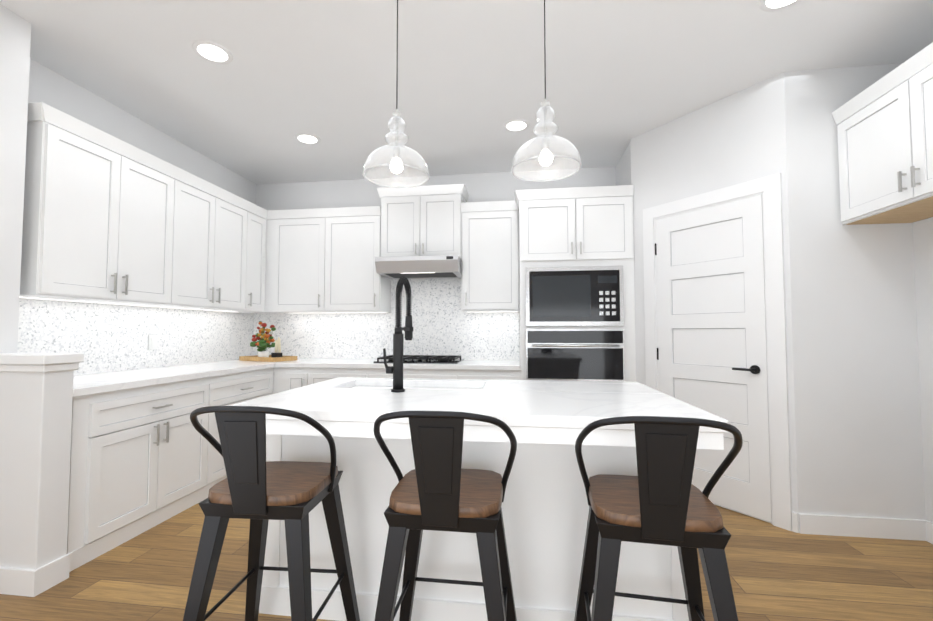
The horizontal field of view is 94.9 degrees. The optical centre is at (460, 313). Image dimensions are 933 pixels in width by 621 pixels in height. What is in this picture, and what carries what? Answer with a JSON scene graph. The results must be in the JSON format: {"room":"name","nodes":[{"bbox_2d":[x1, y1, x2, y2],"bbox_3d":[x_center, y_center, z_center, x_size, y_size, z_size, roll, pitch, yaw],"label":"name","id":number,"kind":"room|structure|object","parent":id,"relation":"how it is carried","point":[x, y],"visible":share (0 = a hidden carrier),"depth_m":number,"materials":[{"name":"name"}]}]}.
{"room":"kitchen","nodes":[
{"label":"kitchen","id":0,"kind":"room"},
{"bbox_2d":[0,4,30,352],"bbox_3d":[-2.372,-0.115,2.094,0.319,2.749,0.136,0,-2,8],"label":"wall column","id":1,"kind":"structure","parent":0,"point":[15,36],"depth_m":2.11,"materials":[{"name":"grey paint"}]},
{"bbox_2d":[0,352,84,569],"bbox_3d":[-2.036,0.724,2.013,0.362,1.065,0.185,0,-2,8],"label":"wall","id":2,"kind":"structure","parent":0,"point":[36,395],"depth_m":1.95,"materials":[{"name":"grey paint"}]},
{"bbox_2d":[0,564,47,596],"bbox_3d":[-2.055,1.198,1.921,0.346,0.110,0.014,0,-2,8],"label":"baseboard","id":3,"kind":"structure","parent":2,"relation":"attached to","point":[25,582],"depth_m":1.91,"materials":[{"name":"white wood"}]},
{"bbox_2d":[28,58,255,375],"bbox_3d":[-2.780,-0.174,0.720,0.120,2.750,8.000,0,-2,8],"label":"wall","id":4,"kind":"structure","parent":0,"point":[50,87],"depth_m":3.07,"materials":[{"name":"grey paint"}]},
{"bbox_2d":[19,102,184,305],"bbox_3d":[-2.275,-0.571,2.691,0.340,0.990,0.905,0,-2,8],"label":"upper cabinet","id":5,"kind":"object","parent":4,"relation":"attached to","point":[127,248],"depth_m":2.51,"materials":[{"name":"grey wood"}]},
{"bbox_2d":[148,334,157,349],"bbox_3d":[-2.361,0.222,3.283,0.006,0.119,0.084,0,-2,8],"label":"wall outlet plate","id":6,"kind":"object","parent":4,"relation":"attached to","point":[152,341],"depth_m":3.28,"materials":[{"name":"white plastic"}]},
{"bbox_2d":[141,171,252,313],"bbox_3d":[-2.167,-0.538,3.490,0.340,0.990,0.950,0,-2,8],"label":"upper cabinet","id":7,"kind":"object","parent":4,"relation":"attached to","point":[217,256],"depth_m":3.49,"materials":[{"name":"grey wood"}]},
{"bbox_2d":[253,204,264,313],"bbox_3d":[-2.096,-0.515,4.018,0.340,0.990,0.354,0,-2,8],"label":"upper cabinet","id":8,"kind":"object","parent":4,"relation":"attached to","point":[258,212],"depth_m":4.05,"materials":[{"name":"grey wood"}]},
{"bbox_2d":[256,167,615,358],"bbox_3d":[-0.351,-0.020,4.365,3.960,2.750,0.120,0,-2,8],"label":"wall","id":9,"kind":"structure","parent":0,"point":[489,187],"depth_m":4.43,"materials":[{"name":"grey paint"}]},
{"bbox_2d":[261,208,332,313],"bbox_3d":[-1.566,-0.505,4.273,0.682,0.990,0.407,0,-2,8],"label":"upper cabinet","id":10,"kind":"object","parent":9,"relation":"attached to","point":[297,248],"depth_m":4.14,"materials":[{"name":"grey wood"}]},
{"bbox_2d":[329,206,392,313],"bbox_3d":[-1.039,-0.506,4.236,0.610,0.990,0.340,0,-2,8],"label":"upper cabinet","id":11,"kind":"object","parent":9,"relation":"attached to","point":[362,284],"depth_m":4.07,"materials":[{"name":"grey wood"}]},
{"bbox_2d":[377,184,468,265],"bbox_3d":[-0.358,-0.835,4.153,0.763,0.680,0.350,0,-2,8],"label":"upper cabinet","id":12,"kind":"object","parent":9,"relation":"attached to","point":[419,225],"depth_m":3.98,"materials":[{"name":"grey wood"}]},
{"bbox_2d":[375,255,460,278],"bbox_3d":[-0.368,-0.426,4.055,0.753,0.142,0.512,0,-2,8],"label":"range hood","id":13,"kind":"object","parent":12,"relation":"attached to","point":[446,266],"depth_m":3.84,"materials":[{"name":"silver metal"}]},
{"bbox_2d":[461,198,516,313],"bbox_3d":[0.285,-0.514,4.058,0.528,0.990,0.340,0,-2,8],"label":"upper cabinet","id":14,"kind":"object","parent":9,"relation":"attached to","point":[488,229],"depth_m":3.90,"materials":[{"name":"grey wood"}]},
{"bbox_2d":[0,502,932,620],"bbox_3d":[-0.215,1.236,0.315,5.655,0.100,8.360,0,-2,8],"label":"floor","id":15,"kind":"structure","parent":0,"point":[776,573],"depth_m":2.02,"materials":[{"name":"brown wood"}]},
{"bbox_2d":[67,374,216,571],"bbox_3d":[-2.135,0.857,2.617,0.620,0.850,0.975,0,-2,8],"label":"base cabinet","id":16,"kind":"object","parent":15,"relation":"on","point":[138,460],"depth_m":2.43,"materials":[{"name":"grey wood"}]},
{"bbox_2d":[73,358,296,397],"bbox_3d":[-2.043,0.441,3.305,0.636,0.040,2.384,0,-2,8],"label":"countertop","id":17,"kind":"structure","parent":16,"relation":"on","point":[82,383],"depth_m":2.80,"materials":[{"name":"white stone"}]},
{"bbox_2d":[239,321,296,361],"bbox_3d":[-1.854,0.265,4.131,0.460,0.378,0.280,-1,-3,26],"label":"flower arrangement","id":18,"kind":"object","parent":17,"relation":"on","point":[262,345],"visible":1,"depth_m":4.09,"materials":[{"name":"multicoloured plant"}]},
{"bbox_2d":[217,366,272,482],"bbox_3d":[-2.030,0.890,3.399,0.620,0.850,0.845,0,-2,8],"label":"base cabinet","id":19,"kind":"object","parent":15,"relation":"on","point":[237,386],"depth_m":3.35,"materials":[{"name":"grey wood"}]},
{"bbox_2d":[183,406,359,620],"bbox_3d":[-0.639,0.757,1.473,0.465,0.951,0.494,0,-2,5],"label":"stool","id":20,"kind":"object","parent":15,"relation":"on","point":[257,489],"visible":1,"depth_m":1.33,"materials":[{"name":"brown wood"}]},
{"bbox_2d":[273,366,316,393],"bbox_3d":[-1.442,0.919,4.084,0.402,0.850,0.630,0,-2,8],"label":"base cabinet","id":21,"kind":"object","parent":15,"relation":"on","point":[285,378],"depth_m":3.79,"materials":[{"name":"grey wood"}]},
{"bbox_2d":[317,366,376,382],"bbox_3d":[-1.027,0.916,4.028,0.665,0.850,0.630,0,-2,8],"label":"base cabinet","id":22,"kind":"object","parent":15,"relation":"on","point":[324,373],"depth_m":3.73,"materials":[{"name":"grey wood"}]},
{"bbox_2d":[377,366,464,378],"bbox_3d":[-0.378,0.913,3.941,0.914,0.850,0.630,0,-2,8],"label":"base cabinet","id":23,"kind":"object","parent":15,"relation":"on","point":[424,372],"depth_m":3.63,"materials":[{"name":"grey wood"}]},
{"bbox_2d":[273,358,516,369],"bbox_3d":[-0.542,0.469,3.979,2.158,0.040,0.646,0,-2,8],"label":"countertop","id":24,"kind":"structure","parent":23,"relation":"on","point":[470,363],"depth_m":3.75,"materials":[{"name":"white stone"}]},
{"bbox_2d":[373,354,464,361],"bbox_3d":[-0.374,0.426,3.991,0.750,0.046,0.470,0,-2,8],"label":"cooktop","id":25,"kind":"object","parent":24,"relation":"in","point":[389,357],"depth_m":3.94,"materials":[{"name":"black metal"}]},
{"bbox_2d":[373,411,516,620],"bbox_3d":[-0.040,0.754,1.393,0.465,0.953,0.494,0,-2,8],"label":"stool","id":26,"kind":"object","parent":15,"relation":"on","point":[438,488],"visible":1,"depth_m":1.24,"materials":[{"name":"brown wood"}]},
{"bbox_2d":[465,370,516,379],"bbox_3d":[0.273,0.909,3.853,0.667,0.850,0.630,0,-2,8],"label":"base cabinet","id":27,"kind":"object","parent":15,"relation":"on","point":[469,374],"depth_m":3.57,"materials":[{"name":"grey wood"}]},
{"bbox_2d":[259,421,723,620],"bbox_3d":[0.050,0.830,1.986,1.726,0.850,1.061,0,-2,8],"label":"kitchen island","id":28,"kind":"object","parent":15,"relation":"on","point":[545,508],"depth_m":1.67,"materials":[{"name":"grey wood"}]},
{"bbox_2d":[229,385,727,432],"bbox_3d":[0.017,0.375,1.759,1.750,0.040,0.590,0,-2,8],"label":"island countertop","id":29,"kind":"structure","parent":28,"relation":"on","point":[518,408],"depth_m":1.62,"materials":[{"name":"white stone"}]},
{"bbox_2d":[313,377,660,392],"bbox_3d":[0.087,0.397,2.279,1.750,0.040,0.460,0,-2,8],"label":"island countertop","id":30,"kind":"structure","parent":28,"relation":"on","point":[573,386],"depth_m":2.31,"materials":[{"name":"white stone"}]},
{"bbox_2d":[349,385,480,388],"bbox_3d":[-0.261,0.527,2.270,0.794,0.244,0.384,0,-2,8],"label":"sink","id":31,"kind":"object","parent":30,"relation":"in","point":[350,386],"depth_m":2.43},
{"bbox_2d":[517,185,635,381],"bbox_3d":[0.983,0.155,3.785,0.916,2.350,0.638,0,-2,8],"label":"tall cabinet","id":32,"kind":"object","parent":15,"relation":"on","point":[576,319],"depth_m":3.49,"materials":[{"name":"grey wood"}]},
{"bbox_2d":[574,416,742,620],"bbox_3d":[0.578,0.751,1.309,0.465,0.953,0.494,0,-2,12],"label":"stool","id":33,"kind":"object","parent":15,"relation":"on","point":[660,499],"visible":1,"depth_m":1.16,"materials":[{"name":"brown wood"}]},
{"bbox_2d":[0,0,932,183],"bbox_3d":[-0.215,-1.612,0.434,5.655,0.100,8.360,0,-2,8],"label":"ceiling","id":34,"kind":"structure","parent":0,"point":[620,74],"depth_m":2.53,"materials":[{"name":"paint"}]},
{"bbox_2d":[192,40,232,63],"bbox_3d":[-1.407,-1.475,2.427,0.203,0.006,0.203,0,-2,-1],"label":"recessed light","id":35,"kind":"object","parent":34,"relation":"in","point":[212,52],"depth_m":2.42,"materials":[{"name":"white plastic"}]},
{"bbox_2d":[294,133,320,144],"bbox_3d":[-1.260,-1.429,3.517,0.203,0.006,0.203,0,-2,-1],"label":"recessed light","id":36,"kind":"object","parent":34,"relation":"in","point":[305,138],"depth_m":3.50,"materials":[{"name":"white plastic"}]},
{"bbox_2d":[363,0,428,187],"bbox_3d":[-0.292,-1.056,1.957,0.299,0.882,0.299,0,-2,8],"label":"pendant light","id":37,"kind":"object","parent":34,"relation":"hanging from","point":[395,163],"visible":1,"depth_m":1.92,"materials":[{"name":"clear glass"}]},
{"bbox_2d":[503,119,529,131],"bbox_3d":[0.425,-1.439,3.290,0.203,0.006,0.203,0,-2,-1],"label":"recessed light","id":38,"kind":"object","parent":34,"relation":"in","point":[515,125],"depth_m":3.28,"materials":[{"name":"white plastic"}]},
{"bbox_2d":[511,0,581,181],"bbox_3d":[0.367,-1.060,1.868,0.299,0.882,0.299,0,-2,8],"label":"pendant light","id":39,"kind":"object","parent":34,"relation":"hanging from","point":[546,154],"visible":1,"depth_m":1.83,"materials":[{"name":"clear glass"}]},
{"bbox_2d":[759,0,800,11],"bbox_3d":[1.524,-1.492,2.013,0.203,0.006,0.203,0,-2,-1],"label":"recessed light","id":40,"kind":"object","parent":34,"relation":"in","point":[766,5],"depth_m":2.07,"materials":[{"name":"white plastic"}]},
{"bbox_2d":[615,143,630,185],"bbox_3d":[1.510,-0.044,3.802,0.120,2.750,0.740,0,-2,8],"label":"wall","id":41,"kind":"structure","parent":0,"point":[623,171],"depth_m":3.77,"materials":[{"name":"grey paint"}]},
{"bbox_2d":[630,72,797,523],"bbox_3d":[1.730,-0.076,3.038,0.120,2.750,1.078,2,-3,-32],"label":"wall","id":42,"kind":"structure","parent":0,"point":[739,137],"depth_m":2.93,"materials":[{"name":"grey paint"}]},
{"bbox_2d":[643,173,791,530],"bbox_3d":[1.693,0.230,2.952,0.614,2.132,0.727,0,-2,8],"label":"door","id":43,"kind":"structure","parent":42,"relation":"attached to","point":[715,312],"depth_m":2.83,"materials":[{"name":"grey wood"}]},
{"bbox_2d":[784,63,925,519],"bbox_3d":[2.360,-0.096,2.559,0.775,2.750,0.120,0,-2,8],"label":"wall","id":44,"kind":"structure","parent":0,"point":[859,445],"depth_m":2.50,"materials":[{"name":"grey paint"}]},
{"bbox_2d":[913,217,932,522],"bbox_3d":[2.254,-0.232,-0.678,0.120,2.750,6.570,0,-2,8],"label":"wall","id":45,"kind":"structure","parent":0,"point":[923,244],"depth_m":2.40,"materials":[{"name":"grey paint"}]},
{"bbox_2d":[832,42,932,224],"bbox_3d":[2.356,-0.881,2.036,0.387,0.676,0.974,0,-2,8],"label":"upper cabinet","id":46,"kind":"object","parent":45,"relation":"attached to","point":[884,124],"visible":1,"depth_m":2.18,"materials":[{"name":"grey wood"}]},
{"bbox_2d":[916,519,932,543],"bbox_3d":[2.544,1.198,1.929,0.014,0.110,0.970,0,-2,8],"label":"baseboard","id":47,"kind":"structure","parent":45,"relation":"attached to","point":[924,528],"depth_m":2.40,"materials":[{"name":"white wood"}]}
]}

